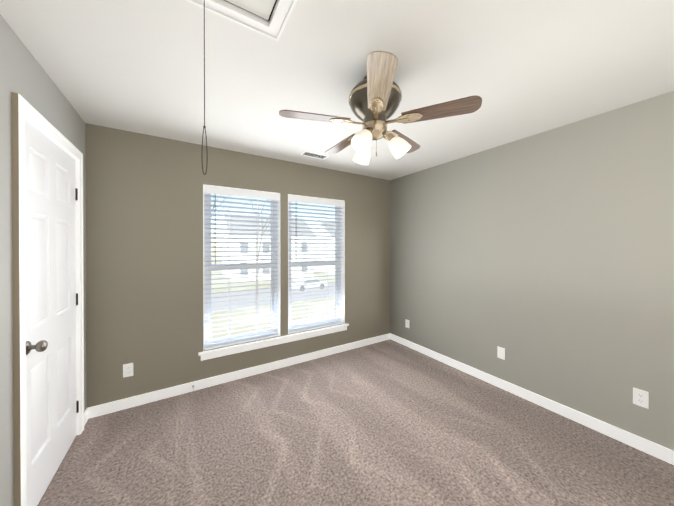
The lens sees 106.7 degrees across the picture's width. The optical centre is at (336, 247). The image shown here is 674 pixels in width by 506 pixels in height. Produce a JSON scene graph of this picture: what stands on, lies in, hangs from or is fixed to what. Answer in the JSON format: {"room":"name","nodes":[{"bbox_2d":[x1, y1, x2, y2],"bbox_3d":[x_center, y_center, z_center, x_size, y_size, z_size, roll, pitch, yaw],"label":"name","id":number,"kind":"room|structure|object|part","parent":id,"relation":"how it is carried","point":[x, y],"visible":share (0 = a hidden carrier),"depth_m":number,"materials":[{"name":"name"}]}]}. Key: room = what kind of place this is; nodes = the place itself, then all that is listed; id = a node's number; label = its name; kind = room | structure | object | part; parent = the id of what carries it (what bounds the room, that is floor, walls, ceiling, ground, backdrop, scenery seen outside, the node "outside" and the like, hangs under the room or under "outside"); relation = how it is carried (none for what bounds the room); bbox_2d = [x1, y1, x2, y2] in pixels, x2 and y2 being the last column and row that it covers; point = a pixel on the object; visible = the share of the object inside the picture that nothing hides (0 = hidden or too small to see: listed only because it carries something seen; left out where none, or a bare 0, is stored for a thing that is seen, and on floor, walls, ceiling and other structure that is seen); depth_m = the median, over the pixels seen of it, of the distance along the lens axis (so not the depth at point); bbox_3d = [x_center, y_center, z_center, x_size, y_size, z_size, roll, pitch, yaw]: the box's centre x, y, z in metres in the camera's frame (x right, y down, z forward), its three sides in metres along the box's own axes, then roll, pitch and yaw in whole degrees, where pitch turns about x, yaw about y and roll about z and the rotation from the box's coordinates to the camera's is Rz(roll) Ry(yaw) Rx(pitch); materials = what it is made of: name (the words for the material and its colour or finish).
{"room":"empty bedroom","nodes":[
{"label":"empty bedroom","id":0,"kind":"room"},
{"bbox_2d":[0,14,86,505],"bbox_3d":[-1.102,0.203,0.374,0.140,2.440,3.900,0,0,-32],"label":"wall","id":1,"kind":"structure","parent":0,"point":[25,76],"depth_m":1.15,"materials":[{"name":"paint"}]},
{"bbox_2d":[11,92,83,505],"bbox_3d":[-1.801,0.346,1.523,0.162,2.143,0.907,0,0,-32],"label":"door frame","id":2,"kind":"structure","parent":1,"relation":"attached to","point":[22,108],"depth_m":1.21,"materials":[{"name":"white wood"}]},
{"bbox_2d":[24,118,78,505],"bbox_3d":[-1.743,0.377,1.569,0.107,2.070,0.798,0,0,-32],"label":"door","id":3,"kind":"structure","parent":1,"relation":"in","point":[51,299],"depth_m":1.50,"materials":[{"name":"white wood"}]},
{"bbox_2d":[85,123,389,407],"bbox_3d":[-0.662,0.191,3.023,3.680,2.440,0.140,0,0,-32],"label":"wall","id":4,"kind":"structure","parent":0,"point":[144,254],"depth_m":2.38,"materials":[{"name":"paint"}]},
{"bbox_2d":[123,363,132,377],"bbox_3d":[-1.841,1.080,2.210,0.070,0.115,0.007,0,0,-32],"label":"electrical outlet","id":5,"kind":"object","parent":4,"relation":"attached to","point":[128,370],"visible":1,"depth_m":2.21,"materials":[{"name":"white plastic"}]},
{"bbox_2d":[84,333,391,424],"bbox_3d":[-0.638,1.365,2.951,3.360,0.092,0.017,0,0,-32],"label":"baseboard","id":6,"kind":"structure","parent":4,"relation":"attached to","point":[106,408],"depth_m":2.57,"materials":[{"name":"white wood"}]},
{"bbox_2d":[198,184,348,360],"bbox_3d":[-0.644,0.244,3.009,1.796,1.766,0.175,0,0,-32],"label":"window","id":7,"kind":"structure","parent":4,"relation":"in","point":[273,289],"depth_m":2.98,"materials":[{"name":"white plastic"}]},
{"bbox_2d":[204,185,278,349],"bbox_3d":[-1.018,0.205,2.754,0.781,1.666,0.070,0,0,-32],"label":"window blind","id":8,"kind":"object","parent":7,"relation":"attached to","point":[229,192],"visible":1,"depth_m":2.72,"materials":[{"name":"white plastic"}]},
{"bbox_2d":[288,195,343,333],"bbox_3d":[-0.254,0.203,3.228,0.792,1.666,0.070,0,0,-32],"label":"window blind","id":9,"kind":"object","parent":7,"relation":"attached to","point":[301,199],"visible":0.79,"depth_m":3.22,"materials":[{"name":"white plastic"}]},
{"bbox_2d":[0,0,673,179],"bbox_3d":[0.402,-1.081,1.300,3.680,0.120,4.180,0,0,-32],"label":"ceiling","id":10,"kind":"structure","parent":0,"point":[522,69],"depth_m":1.41,"materials":[{"name":"paint"}]},
{"bbox_2d":[185,0,296,40],"bbox_3d":[-0.202,-1.004,0.462,0.650,0.027,1.370,0,0,-32],"label":"frame","id":11,"kind":"object","parent":10,"relation":"attached to","point":[269,18],"visible":1,"depth_m":1.07,"materials":[{"name":"white wood"}]},
{"bbox_2d":[201,0,207,174],"bbox_3d":[-0.499,-0.643,0.944,0.021,0.740,0.009,0,0,-32],"label":"pull cord","id":12,"kind":"object","parent":11,"relation":"hanging from","point":[204,126],"visible":1,"depth_m":0.94,"materials":[{"name":"grey plastic"}]},
{"bbox_2d":[300,151,328,159],"bbox_3d":[-0.245,-1.023,2.782,0.300,0.010,0.125,0,0,-32],"label":"ceiling vent","id":13,"kind":"object","parent":10,"relation":"in","point":[313,154],"visible":1,"depth_m":2.77,"materials":[{"name":"white metal"}]},
{"bbox_2d":[279,51,481,164],"bbox_3d":[0.210,-0.783,1.569,1.097,0.479,1.054,0,0,-32],"label":"fan","id":14,"kind":"object","parent":10,"relation":"hanging from","point":[375,96],"visible":1,"depth_m":1.42,"materials":[{"name":"brown wood"}]},
{"label":"blade","id":15,"kind":"part","parent":14,"relation":"part of","materials":[{"name":"wood"}]},
{"label":"blade","id":16,"kind":"part","parent":14,"relation":"part of","materials":[{"name":"brown wood"}]},
{"bbox_3d":[0.145,-0.606,1.404,0.131,0.127,0.117,0,0,-32],"label":"lamp shade","id":17,"kind":"part","parent":14,"relation":"part of","materials":[{"name":"white glass"}]},
{"bbox_3d":[0.169,-0.607,1.670,0.113,0.127,0.133,0,0,-32],"label":"lamp shade","id":18,"kind":"part","parent":14,"relation":"part of","materials":[{"name":"white glass"}]},
{"label":"blade","id":19,"kind":"part","parent":14,"relation":"part of","materials":[{"name":"brown wood"}]},
{"bbox_3d":[0.323,-0.670,1.521,0.067,0.060,0.059,0,0,-32],"label":"arm","id":20,"kind":"part","parent":14,"relation":"part of"},
{"bbox_3d":[0.385,-0.606,1.516,0.128,0.127,0.122,0,0,-32],"label":"lamp shade","id":21,"kind":"part","parent":14,"relation":"part of","materials":[{"name":"white glass"}]},
{"label":"blade","id":22,"kind":"part","parent":14,"relation":"part of","materials":[{"name":"brown wood"}]},
{"label":"blade","id":23,"kind":"part","parent":14,"relation":"part of","materials":[{"name":"brown wood"}]},
{"bbox_2d":[37,339,673,505],"bbox_3d":[0.402,1.479,1.312,3.680,0.120,4.180,0,0,-32],"label":"floor","id":24,"kind":"structure","parent":0,"point":[389,422],"depth_m":1.76,"materials":[{"name":"carpet"}]},
{"bbox_2d":[390,91,673,450],"bbox_3d":[1.906,0.195,2.239,0.140,2.440,3.900,0,0,-32],"label":"wall","id":25,"kind":"structure","parent":0,"point":[545,259],"depth_m":2.13,"materials":[{"name":"paint"}]},
{"bbox_2d":[405,319,408,327],"bbox_3d":[1.001,1.083,3.564,0.007,0.115,0.070,0,0,-32],"label":"electrical outlet","id":26,"kind":"object","parent":25,"relation":"attached to","point":[406,323],"visible":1,"depth_m":3.57,"materials":[{"name":"white plastic"}]},
{"bbox_2d":[497,346,504,359],"bbox_3d":[1.649,1.058,2.519,0.007,0.115,0.070,0,0,-32],"label":"outlet","id":27,"kind":"object","parent":25,"relation":"attached to","point":[500,352],"visible":1,"depth_m":2.51,"materials":[{"name":"white plastic"}]},
{"bbox_2d":[392,334,673,464],"bbox_3d":[1.839,1.369,2.203,0.017,0.092,3.900,0,0,-32],"label":"baseboard","id":28,"kind":"structure","parent":25,"relation":"attached to","point":[658,451],"depth_m":2.12,"materials":[{"name":"white wood"}]},
{"bbox_2d":[633,387,648,408],"bbox_3d":[2.123,1.052,1.754,0.007,0.115,0.070,0,0,-32],"label":"electrical outlet","id":29,"kind":"object","parent":25,"relation":"attached to","point":[641,398],"visible":1,"depth_m":1.75,"materials":[{"name":"white plastic"}]},
{"label":"outside","id":30,"kind":"structure","parent":0,"visible":0},
{"bbox_2d":[211,261,334,338],"bbox_3d":[-16.422,4.311,44.218,100.000,0.220,85.460,0,0,-32],"label":"ground","id":31,"kind":"structure","parent":30,"point":[253,309],"depth_m":19.03,"materials":[{"name":"white"}]},
{"bbox_2d":[211,194,226,216],"bbox_3d":[-6.965,0.324,10.717,4.828,8.044,3.864,0,0,-32],"label":"tree","id":32,"kind":"object","parent":31,"relation":"on","point":[219,204],"depth_m":11.46,"materials":[{"name":"grey plant"}]},
{"bbox_2d":[219,213,314,281],"bbox_3d":[-10.527,-0.259,37.533,11.800,8.979,9.800,0,0,-32],"label":"house","id":33,"kind":"structure","parent":31,"relation":"on","point":[260,257],"depth_m":33.23,"materials":[{"name":"white"}]},
{"bbox_2d":[248,198,297,271],"bbox_3d":[-4.361,-0.161,17.669,5.082,8.949,5.967,0,0,-32],"label":"tree","id":34,"kind":"object","parent":31,"relation":"on","point":[263,228],"depth_m":15.80,"materials":[{"name":"grey plant"}]},
{"bbox_2d":[291,277,326,290],"bbox_3d":[-2.895,3.719,25.811,3.740,1.115,1.496,0,0,-36],"label":"car","id":35,"kind":"object","parent":31,"relation":"on","point":[306,284],"depth_m":25.11,"materials":[{"name":"white metal"}]},
{"bbox_2d":[312,220,334,273],"bbox_3d":[2.120,-0.301,46.550,12.800,8.979,9.800,0,0,-32],"label":"house","id":36,"kind":"structure","parent":31,"relation":"on","point":[320,256],"depth_m":42.27,"materials":[{"name":"white"}]}
]}

